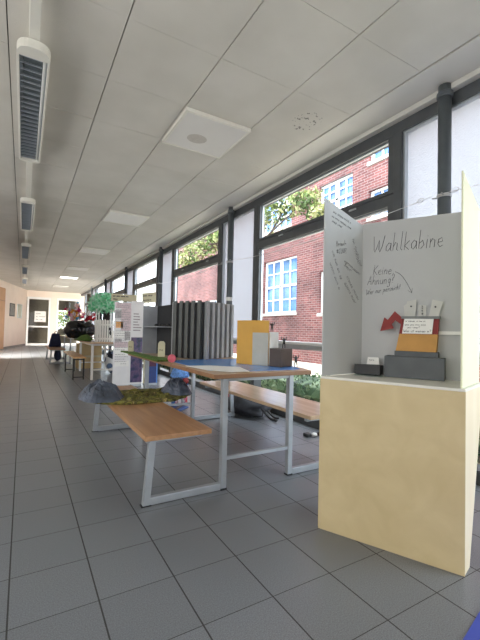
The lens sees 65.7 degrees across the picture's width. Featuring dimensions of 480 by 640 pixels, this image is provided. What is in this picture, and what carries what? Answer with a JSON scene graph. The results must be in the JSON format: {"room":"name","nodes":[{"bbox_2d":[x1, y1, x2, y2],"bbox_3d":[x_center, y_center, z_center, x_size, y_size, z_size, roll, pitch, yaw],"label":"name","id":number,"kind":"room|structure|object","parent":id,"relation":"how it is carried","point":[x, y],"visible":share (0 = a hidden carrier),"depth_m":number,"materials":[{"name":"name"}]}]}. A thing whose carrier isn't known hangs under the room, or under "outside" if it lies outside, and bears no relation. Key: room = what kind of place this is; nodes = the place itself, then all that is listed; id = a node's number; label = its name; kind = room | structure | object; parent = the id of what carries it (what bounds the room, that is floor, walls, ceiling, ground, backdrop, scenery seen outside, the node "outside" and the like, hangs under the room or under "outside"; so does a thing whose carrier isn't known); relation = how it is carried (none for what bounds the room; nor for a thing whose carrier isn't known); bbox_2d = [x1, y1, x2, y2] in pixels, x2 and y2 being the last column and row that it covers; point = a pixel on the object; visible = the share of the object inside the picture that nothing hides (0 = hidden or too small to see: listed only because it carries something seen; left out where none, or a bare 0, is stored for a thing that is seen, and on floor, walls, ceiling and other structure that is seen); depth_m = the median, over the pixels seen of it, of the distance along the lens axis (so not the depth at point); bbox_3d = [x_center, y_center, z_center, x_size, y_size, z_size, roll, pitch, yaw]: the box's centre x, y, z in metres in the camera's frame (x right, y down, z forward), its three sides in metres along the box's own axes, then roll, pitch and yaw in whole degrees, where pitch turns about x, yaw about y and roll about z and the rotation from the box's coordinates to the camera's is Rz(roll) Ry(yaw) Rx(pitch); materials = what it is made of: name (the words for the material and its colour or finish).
{"room":"school corridor","nodes":[
{"label":"school corridor","id":0,"kind":"room"},
{"bbox_2d":[0,280,26,346],"bbox_3d":[-9.692,-0.215,14.048,0.120,3.090,12.116,2,-2,-17],"label":"wall","id":1,"kind":"structure","parent":0,"point":[14,327],"depth_m":17.79,"materials":[{"name":"paint"}]},
{"bbox_2d":[0,287,5,348],"bbox_3d":[-9.836,-0.092,14.752,0.026,2.640,3.150,2,-2,-17],"label":"door","id":2,"kind":"structure","parent":1,"relation":"in","point":[2,290],"depth_m":15.95,"materials":[{"name":"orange wood"}]},
{"bbox_2d":[9,303,14,315],"bbox_3d":[-10.624,-0.475,17.345,0.020,0.600,0.780,2,-2,-17],"label":"framed picture","id":3,"kind":"object","parent":1,"relation":"attached to","point":[12,306],"visible":1,"depth_m":17.36},
{"bbox_2d":[0,344,24,349],"bbox_3d":[-9.659,1.181,14.027,0.015,0.100,12.116,2,-2,-17],"label":"baseboard","id":4,"kind":"structure","parent":1,"relation":"attached to","point":[19,345],"depth_m":17.71,"materials":[{"name":"tile"}]},
{"bbox_2d":[17,304,21,317],"bbox_3d":[-10.998,-0.439,18.555,0.020,0.700,0.850,2,-2,-17],"label":"framed picture","id":5,"kind":"object","parent":1,"relation":"attached to","point":[19,306],"visible":1,"depth_m":18.54,"materials":[{"name":"paper"}]},
{"bbox_2d":[25,290,84,342],"bbox_3d":[-11.562,-0.089,19.840,6.000,3.090,0.120,2,-2,-30],"label":"wall","id":6,"kind":"structure","parent":0,"point":[53,310],"depth_m":20.53,"materials":[{"name":"paint"}]},
{"bbox_2d":[26,296,50,345],"bbox_3d":[-10.916,0.069,20.132,1.120,2.620,0.142,2,-2,-30],"label":"door","id":7,"kind":"structure","parent":6,"relation":"in","point":[28,298],"depth_m":20.11,"materials":[{"name":"white paint"}]},
{"bbox_2d":[34,311,45,321],"bbox_3d":[-10.849,-0.188,20.192,0.540,0.580,0.009,2,-2,-30],"label":"notice","id":8,"kind":"object","parent":7,"relation":"attached to","point":[40,316],"visible":1,"depth_m":20.20,"materials":[{"name":"white paper"}]},
{"bbox_2d":[27,294,80,298],"bbox_3d":[-10.258,-1.296,20.516,2.750,0.080,0.060,2,-2,-30],"label":"trim","id":9,"kind":"structure","parent":6,"relation":"attached to","point":[27,294],"depth_m":20.48,"materials":[{"name":"paint"}]},
{"bbox_2d":[56,298,79,345],"bbox_3d":[-9.660,0.119,20.864,1.170,2.620,0.142,2,-2,-30],"label":"door","id":10,"kind":"structure","parent":6,"relation":"in","point":[58,299],"depth_m":20.70,"materials":[{"name":"white paint"}]},
{"bbox_2d":[25,293,90,344],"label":"window","id":11,"kind":"structure","parent":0,"point":[35,334],"depth_m":23.17,"materials":[{"name":"glass"}]},
{"bbox_2d":[111,294,136,301],"bbox_3d":[-2.168,0.358,6.863,0.469,1.668,0.059,2,-2,-30],"label":"cardboard sign","id":12,"kind":"object","parent":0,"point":[114,297],"visible":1,"depth_m":6.86,"materials":[{"name":"beige cardboard"}]},
{"bbox_2d":[142,292,155,305],"bbox_3d":[-1.761,0.330,7.094,0.272,1.756,0.047,2,-2,-30],"label":"cardboard sign","id":13,"kind":"object","parent":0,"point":[150,297],"visible":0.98,"depth_m":7.10,"materials":[{"name":"beige cardboard"}]},
{"bbox_2d":[0,345,479,639],"bbox_3d":[-4.475,1.244,7.790,5.600,0.150,28.000,2,-2,-30],"label":"floor","id":14,"kind":"structure","parent":0,"point":[81,559],"depth_m":1.81,"materials":[{"name":"tile"}]},
{"bbox_2d":[54,351,60,360],"bbox_3d":[-5.560,1.045,11.330,0.204,0.399,0.332,2,-2,-30],"label":"bag","id":15,"kind":"object","parent":14,"relation":"on","point":[57,354],"visible":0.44,"depth_m":11.22,"materials":[{"name":"fabric"}]},
{"bbox_2d":[63,351,85,379],"bbox_3d":[-3.658,0.969,8.156,0.240,0.458,2.100,2,-2,-30],"label":"bench","id":16,"kind":"object","parent":14,"relation":"on","point":[76,356],"visible":1,"depth_m":7.44,"materials":[{"name":"orange wood"}]},
{"bbox_2d":[45,335,109,363],"bbox_3d":[-5.112,0.882,11.631,1.658,0.770,2.215,2,-2,-30],"label":"picnic table","id":17,"kind":"object","parent":14,"relation":"on","point":[61,348],"visible":0.48,"depth_m":10.61,"materials":[{"name":"grey paint"}]},
{"bbox_2d":[49,331,60,346],"bbox_3d":[-5.608,0.576,11.282,0.338,0.476,0.274,2,-2,-30],"label":"backpack","id":18,"kind":"object","parent":17,"relation":"on","point":[55,341],"visible":1,"depth_m":11.20,"materials":[{"name":"fabric"}]},
{"bbox_2d":[75,343,101,368],"bbox_3d":[-3.913,0.894,9.632,0.560,0.680,0.596,2,-2,-30],"label":"cardboard box","id":19,"kind":"object","parent":14,"relation":"on","point":[86,349],"visible":0.66,"depth_m":9.46,"materials":[{"name":"brown cardboard"}]},
{"bbox_2d":[76,340,112,379],"bbox_3d":[-3.157,0.842,8.438,0.900,0.752,2.220,2,-2,-30],"label":"work table","id":20,"kind":"object","parent":14,"relation":"on","point":[92,343],"visible":0.48,"depth_m":7.49,"materials":[{"name":"brown wood"}]},
{"bbox_2d":[63,302,85,338],"bbox_3d":[-4.012,0.007,9.059,0.461,0.911,0.394,1,-2,20],"label":"flower bouquet","id":21,"kind":"object","parent":20,"relation":"on","point":[74,314],"visible":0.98,"depth_m":9.03,"materials":[{"name":"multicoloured plant"}]},
{"bbox_2d":[84,313,95,337],"bbox_3d":[-3.722,0.147,9.223,0.306,0.656,0.237,2,-2,-30],"label":"flowers","id":22,"kind":"object","parent":20,"relation":"on","point":[87,318],"visible":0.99,"depth_m":9.21,"materials":[{"name":"red plant"}]},
{"bbox_2d":[87,292,119,340],"bbox_3d":[-2.954,-0.080,8.062,0.686,1.077,0.709,2,-2,-30],"label":"tree","id":23,"kind":"object","parent":20,"relation":"on","point":[101,301],"visible":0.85,"depth_m":7.88,"materials":[{"name":"green plant"}]},
{"bbox_2d":[94,309,113,341],"bbox_3d":[-2.813,0.109,7.765,0.382,0.687,0.229,2,-2,-30],"label":"fence","id":24,"kind":"object","parent":20,"relation":"on","point":[98,337],"visible":0.84,"depth_m":7.70,"materials":[{"name":"white wood"}]},
{"bbox_3d":[-3.559,0.444,8.419,0.320,0.023,1.336,2,-2,-30],"label":"mat","id":25,"kind":"object","parent":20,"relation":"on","visible":0},
{"bbox_2d":[63,320,94,337],"bbox_3d":[-3.784,0.216,8.773,0.699,0.431,0.513,2,-2,-30],"label":"bag","id":26,"kind":"object","parent":25,"relation":"on","point":[76,328],"visible":0.82,"depth_m":8.61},
{"bbox_2d":[76,335,93,339],"bbox_3d":[-3.323,0.370,8.008,0.342,0.112,0.634,2,-2,-30],"label":"cloth","id":27,"kind":"object","parent":25,"relation":"on","point":[82,337],"visible":1,"depth_m":7.87,"materials":[{"name":"fabric"}]},
{"bbox_2d":[104,346,112,372],"bbox_3d":[-2.959,0.903,8.623,0.279,0.645,0.329,0,-2,38],"label":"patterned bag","id":28,"kind":"object","parent":14,"relation":"on","point":[108,361],"visible":0.54,"depth_m":8.51,"materials":[{"name":"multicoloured fabric"}]},
{"bbox_2d":[112,302,131,385],"bbox_3d":[-2.123,0.435,6.686,0.305,1.510,0.160,2,-2,-30],"label":"poster","id":29,"kind":"object","parent":14,"relation":"on","point":[122,311],"visible":0.95,"depth_m":6.66,"materials":[{"name":"paper"}]},
{"bbox_2d":[114,302,130,366],"bbox_3d":[-2.108,0.260,6.673,0.285,1.140,0.001,2,-2,-30],"label":"picture","id":30,"kind":"object","parent":29,"relation":"attached to","point":[122,310],"depth_m":6.67},
{"bbox_2d":[129,301,143,385],"bbox_3d":[-1.904,0.427,6.848,0.225,1.545,0.160,2,-2,-30],"label":"poster","id":31,"kind":"object","parent":14,"relation":"on","point":[137,306],"visible":0.88,"depth_m":6.83,"materials":[{"name":"paper"}]},
{"bbox_2d":[130,337,141,381],"bbox_3d":[-1.900,0.729,6.821,0.211,0.820,0.003,2,-2,-30],"label":"picture","id":32,"kind":"object","parent":31,"relation":"on","point":[135,363],"depth_m":6.82},
{"bbox_2d":[142,359,144,384],"bbox_3d":[-1.766,0.705,6.925,0.070,1.000,0.160,2,-2,-30],"label":"poster","id":33,"kind":"object","parent":14,"relation":"on","point":[143,359],"visible":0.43,"depth_m":6.89,"materials":[{"name":"paper"}]},
{"bbox_2d":[149,361,157,384],"bbox_3d":[-1.644,0.660,6.997,0.190,1.100,0.160,2,-2,-30],"label":"poster","id":34,"kind":"object","parent":14,"relation":"on","point":[153,367],"visible":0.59,"depth_m":6.97,"materials":[{"name":"paper"}]},
{"bbox_2d":[171,405,188,410],"bbox_3d":[-0.834,1.157,4.888,0.259,0.020,0.472,1,-2,10],"label":"cloth","id":35,"kind":"object","parent":14,"relation":"on","point":[181,407],"visible":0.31,"depth_m":4.92,"materials":[{"name":"fabric"}]},
{"bbox_2d":[170,368,189,403],"bbox_3d":[-0.810,0.815,5.009,0.260,0.666,0.271,2,-2,-30],"label":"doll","id":36,"kind":"object","parent":35,"relation":"on","point":[184,375],"visible":0.32,"depth_m":4.93,"materials":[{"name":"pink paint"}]},
{"bbox_2d":[92,352,319,507],"bbox_3d":[-0.371,0.754,3.468,1.658,0.770,2.215,2,-2,-30],"label":"picnic table","id":37,"kind":"object","parent":14,"relation":"on","point":[153,422],"visible":0.77,"depth_m":2.65,"materials":[{"name":"brown wood"}]},
{"bbox_2d":[78,377,191,404],"bbox_3d":[-0.905,0.604,3.319,1.005,0.172,0.646,2,-2,-30],"label":"model","id":38,"kind":"object","parent":37,"relation":"on","point":[99,391],"visible":1,"depth_m":3.13},
{"bbox_2d":[121,351,167,361],"bbox_3d":[-0.959,0.354,3.742,0.184,0.014,1.396,2,-2,-30],"label":"mat","id":39,"kind":"object","parent":37,"relation":"on","point":[150,357],"visible":0.84,"depth_m":3.48,"materials":[{"name":"fabric"}]},
{"bbox_2d":[128,341,133,351],"bbox_3d":[-1.227,0.294,4.183,0.060,0.120,0.037,2,-2,-9],"label":"card stand","id":40,"kind":"object","parent":39,"relation":"on","point":[130,343],"visible":1,"depth_m":4.17,"materials":[{"name":"beige"}]},
{"bbox_2d":[158,341,164,356],"bbox_3d":[-0.737,0.272,3.492,0.065,0.145,0.037,2,-2,-9],"label":"card stand","id":41,"kind":"object","parent":39,"relation":"on","point":[161,345],"visible":1,"depth_m":3.48,"materials":[{"name":"beige"}]},
{"bbox_2d":[142,304,171,355],"bbox_3d":[-0.870,0.105,3.950,0.170,0.532,0.562,2,-2,-30],"label":"shelf box","id":42,"kind":"object","parent":37,"relation":"on","point":[152,315],"visible":0.74,"depth_m":4.15,"materials":[{"name":"grey cardboard"}]},
{"bbox_2d":[168,354,175,362],"bbox_3d":[-0.559,0.316,3.050,0.068,0.069,0.068,2,-2,-30],"label":"ball","id":43,"kind":"object","parent":37,"relation":"on","point":[171,358],"visible":1,"depth_m":3.03,"materials":[{"name":"paint"}]},
{"bbox_2d":[171,300,233,358],"bbox_3d":[-0.375,0.101,3.807,0.443,0.549,0.615,0,-2,29],"label":"slatted screen","id":44,"kind":"object","parent":37,"relation":"on","point":[200,330],"visible":0.95,"depth_m":3.58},
{"bbox_2d":[175,359,298,370],"bbox_3d":[-0.075,0.362,3.054,0.770,0.002,1.040,2,-2,-30],"label":"sheet","id":45,"kind":"object","parent":37,"relation":"on","point":[191,362],"visible":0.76,"depth_m":2.97,"materials":[{"name":"blue paper"}]},
{"bbox_2d":[188,365,248,371],"bbox_3d":[-0.135,0.347,2.672,0.360,0.001,0.480,2,-2,-30],"label":"paper sheet","id":46,"kind":"object","parent":45,"relation":"on","point":[204,367],"visible":1,"depth_m":2.65,"materials":[{"name":"white paper"}]},
{"bbox_2d":[236,320,268,365],"bbox_3d":[0.123,0.185,3.077,0.312,0.361,0.121,0,-2,38],"label":"box","id":47,"kind":"object","parent":45,"relation":"on","point":[252,335],"visible":0.99,"depth_m":3.02,"materials":[{"name":"yellow cardboard"}]},
{"bbox_2d":[268,332,278,365],"bbox_3d":[0.245,0.232,3.027,0.085,0.269,0.115,0,-2,39],"label":"box","id":48,"kind":"object","parent":45,"relation":"on","point":[273,336],"visible":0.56,"depth_m":2.98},
{"bbox_2d":[269,348,291,366],"bbox_3d":[0.327,0.296,2.956,0.110,0.141,0.165,0,-2,39],"label":"box","id":49,"kind":"object","parent":45,"relation":"on","point":[279,357],"visible":0.99,"depth_m":2.90,"materials":[{"name":"cardboard"}]},
{"bbox_2d":[281,336,286,347],"bbox_3d":[0.350,0.179,2.963,0.050,0.094,0.016,1,-2,13],"label":"figurine","id":50,"kind":"object","parent":49,"relation":"on","point":[283,339],"visible":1,"depth_m":2.96,"materials":[{"name":"black plastic"}]},
{"bbox_2d":[293,354,298,366],"bbox_3d":[0.442,0.321,2.939,0.052,0.098,0.017,1,-2,2],"label":"figurine","id":51,"kind":"object","parent":45,"relation":"on","point":[295,357],"visible":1,"depth_m":2.94,"materials":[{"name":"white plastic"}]},
{"bbox_2d":[228,394,278,421],"bbox_3d":[0.087,1.062,4.672,0.426,0.247,1.014,2,-2,-30],"label":"backpack","id":52,"kind":"object","parent":14,"relation":"on","point":[243,407],"visible":0.56,"depth_m":4.42,"materials":[{"name":"grey fabric"}]},
{"bbox_2d":[303,432,318,436],"bbox_3d":[0.747,1.149,3.759,0.213,0.044,0.137,2,-2,-30],"label":"power adapter","id":53,"kind":"object","parent":14,"relation":"on","point":[306,434],"visible":0.83,"depth_m":3.71,"materials":[{"name":"black plastic"}]},
{"bbox_2d":[318,171,479,576],"bbox_3d":[0.834,0.224,1.957,0.740,1.792,0.354,0,-2,34],"label":"booth","id":54,"kind":"object","parent":14,"relation":"on","point":[398,457],"visible":0.99,"depth_m":1.89,"materials":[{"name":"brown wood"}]},
{"bbox_2d":[320,374,479,391],"bbox_3d":[0.833,0.316,1.946,0.730,0.013,0.342,0,-2,34],"label":"shelf","id":55,"kind":"object","parent":54,"relation":"attached to","point":[449,385],"depth_m":1.85,"materials":[{"name":"beige wood"}]},
{"bbox_2d":[380,299,445,380],"bbox_3d":[0.941,0.100,2.033,0.322,0.427,0.125,0,-2,33],"label":"ballot box","id":56,"kind":"object","parent":54,"relation":"on","point":[416,356],"visible":0.98,"depth_m":1.98,"materials":[{"name":"grey cardboard"}]},
{"bbox_3d":[0.726,0.308,2.088,0.156,0.005,0.176,2,-2,-30],"label":"sheet","id":57,"kind":"object","parent":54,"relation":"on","visible":0},
{"bbox_2d":[354,357,382,375],"bbox_3d":[0.728,0.258,2.103,0.140,0.096,0.075,0,-2,33],"label":"box","id":58,"kind":"object","parent":57,"relation":"on","point":[372,367],"visible":1,"depth_m":2.08,"materials":[{"name":"cardboard"}]},
{"bbox_2d":[463,612,479,639],"bbox_3d":[1.405,1.109,1.254,1.060,0.008,0.900,3,-2,-43],"label":"floor mat","id":59,"kind":"object","parent":14,"relation":"on","point":[473,633],"visible":1,"depth_m":1.30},
{"bbox_2d":[0,0,479,293],"bbox_3d":[-4.423,-1.936,7.967,5.850,0.302,28.366,2,-2,-30],"label":"ceiling","id":60,"kind":"structure","parent":0,"point":[307,78],"depth_m":3.04,"materials":[{"name":"paint"}]},
{"bbox_2d":[24,0,41,285],"bbox_3d":[-4.115,-1.755,7.179,0.060,0.095,22.500,2,-2,-30],"label":"track","id":61,"kind":"object","parent":60,"relation":"attached to","point":[35,5],"visible":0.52,"depth_m":2.29,"materials":[{"name":"white metal"}]},
{"bbox_2d":[22,277,27,283],"bbox_3d":[-8.580,-1.556,14.824,0.196,0.057,1.910,2,-2,-30],"label":"lamp","id":62,"kind":"object","parent":61,"relation":"attached to","point":[24,280],"visible":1,"depth_m":14.52,"materials":[{"name":"white plastic"}]},
{"bbox_2d":[22,265,28,274],"bbox_3d":[-6.881,-1.602,11.914,0.196,0.057,1.910,2,-2,-30],"label":"lamp","id":63,"kind":"object","parent":61,"relation":"attached to","point":[25,268],"visible":1,"depth_m":11.68,"materials":[{"name":"white plastic"}]},
{"bbox_2d":[21,243,30,258],"bbox_3d":[-5.183,-1.647,9.003,0.196,0.057,1.910,2,-2,-30],"label":"lamp","id":64,"kind":"object","parent":61,"relation":"attached to","point":[25,247],"visible":1,"depth_m":8.76,"materials":[{"name":"white plastic"}]},
{"bbox_2d":[20,197,35,231],"bbox_3d":[-3.485,-1.693,6.093,0.196,0.057,1.910,2,-2,-30],"label":"lamp","id":65,"kind":"object","parent":61,"relation":"attached to","point":[27,205],"visible":1,"depth_m":5.86,"materials":[{"name":"white plastic"}]},
{"bbox_2d":[16,37,50,163],"bbox_3d":[-1.786,-1.739,3.183,0.196,0.057,1.910,2,-2,-30],"label":"lamp","id":66,"kind":"object","parent":61,"relation":"attached to","point":[33,57],"visible":1,"depth_m":2.86,"materials":[{"name":"metal"}]},
{"bbox_2d":[59,276,78,278],"bbox_3d":[-6.614,-1.641,14.386,0.652,0.020,0.655,2,-2,-30],"label":"ceiling light panel","id":67,"kind":"object","parent":60,"relation":"attached to","point":[65,277],"visible":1,"depth_m":14.32,"materials":[{"name":"white plastic"}]},
{"bbox_2d":[66,266,89,270],"bbox_3d":[-5.293,-1.676,12.123,0.652,0.020,0.655,2,-2,-30],"label":"ceiling light panel","id":68,"kind":"object","parent":60,"relation":"attached to","point":[68,267],"visible":1,"depth_m":12.07,"materials":[{"name":"plastic"}]},
{"bbox_2d":[79,247,109,254],"bbox_3d":[-3.643,-1.720,9.295,0.652,0.020,0.655,2,-2,-30],"label":"ceiling light panel","id":69,"kind":"object","parent":60,"relation":"attached to","point":[83,249],"visible":1,"depth_m":9.27,"materials":[{"name":"plastic"}]},
{"bbox_2d":[102,210,148,226],"bbox_3d":[-1.992,-1.760,6.466,0.652,0.030,0.655,2,-2,-30],"label":"ceiling light panel","id":70,"kind":"object","parent":60,"relation":"attached to","point":[113,216],"visible":1,"depth_m":6.41,"materials":[{"name":"plastic"}]},
{"bbox_2d":[162,107,250,158],"bbox_3d":[-0.342,-1.802,3.638,0.652,0.035,0.655,2,-2,-30],"label":"ceiling light panel","id":71,"kind":"object","parent":60,"relation":"attached to","point":[194,130],"visible":1,"depth_m":3.58,"materials":[{"name":"plastic"}]},
{"bbox_2d":[81,78,479,485],"bbox_3d":[-2.027,-0.226,9.184,0.150,2.980,27.900,2,-2,-30],"label":"wall","id":72,"kind":"structure","parent":0,"point":[468,91],"depth_m":4.07,"materials":[{"name":"white paint"}]},
{"bbox_2d":[84,289,94,338],"bbox_3d":[-7.464,-0.050,18.485,0.125,2.720,3.390,2,-2,-30],"label":"window","id":73,"kind":"structure","parent":72,"relation":"in","point":[85,297],"depth_m":19.81,"materials":[{"name":"metal"}]},
{"bbox_2d":[93,282,109,338],"bbox_3d":[-5.756,-0.096,15.557,0.125,2.720,3.390,2,-2,-30],"label":"window","id":74,"kind":"structure","parent":72,"relation":"in","point":[108,283],"depth_m":15.96,"materials":[{"name":"metal"}]},
{"bbox_2d":[102,279,106,354],"bbox_3d":[-5.295,-0.135,14.524,0.121,2.960,0.139,1,-2,-1],"label":"vertical pipe","id":75,"kind":"object","parent":72,"relation":"attached to","point":[105,280],"visible":0.27,"depth_m":14.52,"materials":[{"name":"metal"}]},
{"bbox_2d":[108,270,132,349],"bbox_3d":[-4.047,-0.142,12.630,0.125,2.720,3.390,2,-2,-30],"label":"window","id":76,"kind":"structure","parent":72,"relation":"in","point":[130,274],"depth_m":12.30,"materials":[{"name":"glass"}]},
{"bbox_2d":[124,267,127,301],"bbox_3d":[-3.586,-0.181,11.597,0.121,2.960,0.139,1,-2,-1],"label":"vertical pipe","id":77,"kind":"object","parent":72,"relation":"attached to","point":[126,268],"visible":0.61,"depth_m":11.59,"materials":[{"name":"metal"}]},
{"bbox_2d":[132,250,171,305],"bbox_3d":[-2.339,-0.188,9.702,0.125,2.720,3.390,2,-2,-30],"label":"window","id":78,"kind":"structure","parent":72,"relation":"in","point":[167,257],"depth_m":8.92,"materials":[{"name":"metal"}]},
{"bbox_2d":[157,247,163,373],"bbox_3d":[-1.878,-0.227,8.669,0.121,2.960,0.139,1,-2,-1],"label":"vertical pipe","id":79,"kind":"object","parent":72,"relation":"attached to","point":[160,279],"visible":0.62,"depth_m":8.65,"materials":[{"name":"metal"}]},
{"bbox_2d":[169,208,253,380],"bbox_3d":[-0.630,-0.234,6.774,0.125,2.720,3.390,2,-2,-30],"label":"window","id":80,"kind":"structure","parent":72,"relation":"in","point":[243,223],"depth_m":5.85,"materials":[{"name":"metal"}]},
{"bbox_2d":[226,207,234,393],"bbox_3d":[-0.169,-0.273,5.741,0.121,2.960,0.139,1,-2,-1],"label":"vertical pipe","id":81,"kind":"object","parent":72,"relation":"attached to","point":[231,212],"visible":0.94,"depth_m":5.73,"materials":[{"name":"metal"}]},
{"bbox_2d":[80,67,479,293],"bbox_3d":[-2.076,-1.674,9.178,0.059,0.042,27.900,2,-2,-30],"label":"trim","id":82,"kind":"structure","parent":72,"relation":"attached to","point":[474,75],"depth_m":3.81,"materials":[{"name":"paint"}]},
{"bbox_2d":[250,93,479,386],"bbox_3d":[1.078,-0.280,3.847,0.125,2.720,3.390,2,-2,-30],"label":"window","id":83,"kind":"structure","parent":72,"relation":"in","point":[413,152],"depth_m":3.24,"materials":[{"name":"metal"}]},
{"bbox_2d":[432,82,453,214],"bbox_3d":[1.539,-0.319,2.814,0.121,2.960,0.139,1,-2,-1],"label":"vertical pipe","id":84,"kind":"object","parent":72,"relation":"attached to","point":[445,94],"visible":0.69,"depth_m":2.81,"materials":[{"name":"metal"}]},
{"bbox_2d":[124,184,479,293],"bbox_3d":[-1.886,-0.826,8.592,0.005,0.087,20.501,2,-2,-30],"label":"wire","id":85,"kind":"object","parent":84,"relation":"attached to","point":[479,184],"visible":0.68,"depth_m":3.26,"materials":[{"name":"white metal"}]},
{"label":"outside","id":86,"kind":"structure","parent":0,"visible":0},
{"bbox_2d":[93,335,479,463],"bbox_3d":[-22.356,2.713,67.966,150.000,0.290,180.000,2,-2,-30],"label":"ground","id":87,"kind":"structure","parent":86,"point":[313,367],"depth_m":11.72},
{"bbox_2d":[58,310,70,328],"bbox_3d":[-13.045,-0.006,28.459,4.031,3.278,1.923,2,-2,-30],"label":"leafy tree","id":88,"kind":"object","parent":87,"relation":"on","point":[61,321],"visible":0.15,"depth_m":27.95,"materials":[{"name":"green plant"}]},
{"bbox_2d":[137,261,155,305],"bbox_3d":[-6.528,-2.666,45.155,10.800,9.860,13.300,2,-2,-30],"label":"building","id":89,"kind":"structure","parent":87,"relation":"on","point":[147,272],"depth_m":42.31,"materials":[{"name":"paint"}]},
{"bbox_2d":[178,231,217,267],"bbox_3d":[-1.773,-1.497,16.634,1.691,6.086,5.600,2,-2,-30],"label":"leafy tree","id":90,"kind":"object","parent":87,"relation":"on","point":[211,240],"visible":0.48,"depth_m":16.73,"materials":[{"name":"green plant"}]},
{"bbox_2d":[264,186,337,235],"bbox_3d":[1.183,-1.591,11.175,1.561,6.099,4.620,2,-2,-30],"label":"leafy tree","id":91,"kind":"object","parent":87,"relation":"on","point":[317,211],"visible":0.47,"depth_m":10.25,"materials":[{"name":"green plant"}]},
{"bbox_2d":[142,360,479,461],"bbox_3d":[0.019,1.086,7.402,0.885,0.587,14.530,2,-2,-30],"label":"hedge","id":92,"kind":"object","parent":87,"relation":"on","point":[305,386],"visible":0.11,"depth_m":5.45,"materials":[{"name":"green plant"}]},
{"bbox_2d":[177,148,479,381],"bbox_3d":[5.565,-3.944,17.494,9.050,11.360,28.500,2,-2,-30],"label":"brick building","id":93,"kind":"structure","parent":87,"relation":"on","point":[292,276],"depth_m":13.95,"materials":[{"name":"brick"}]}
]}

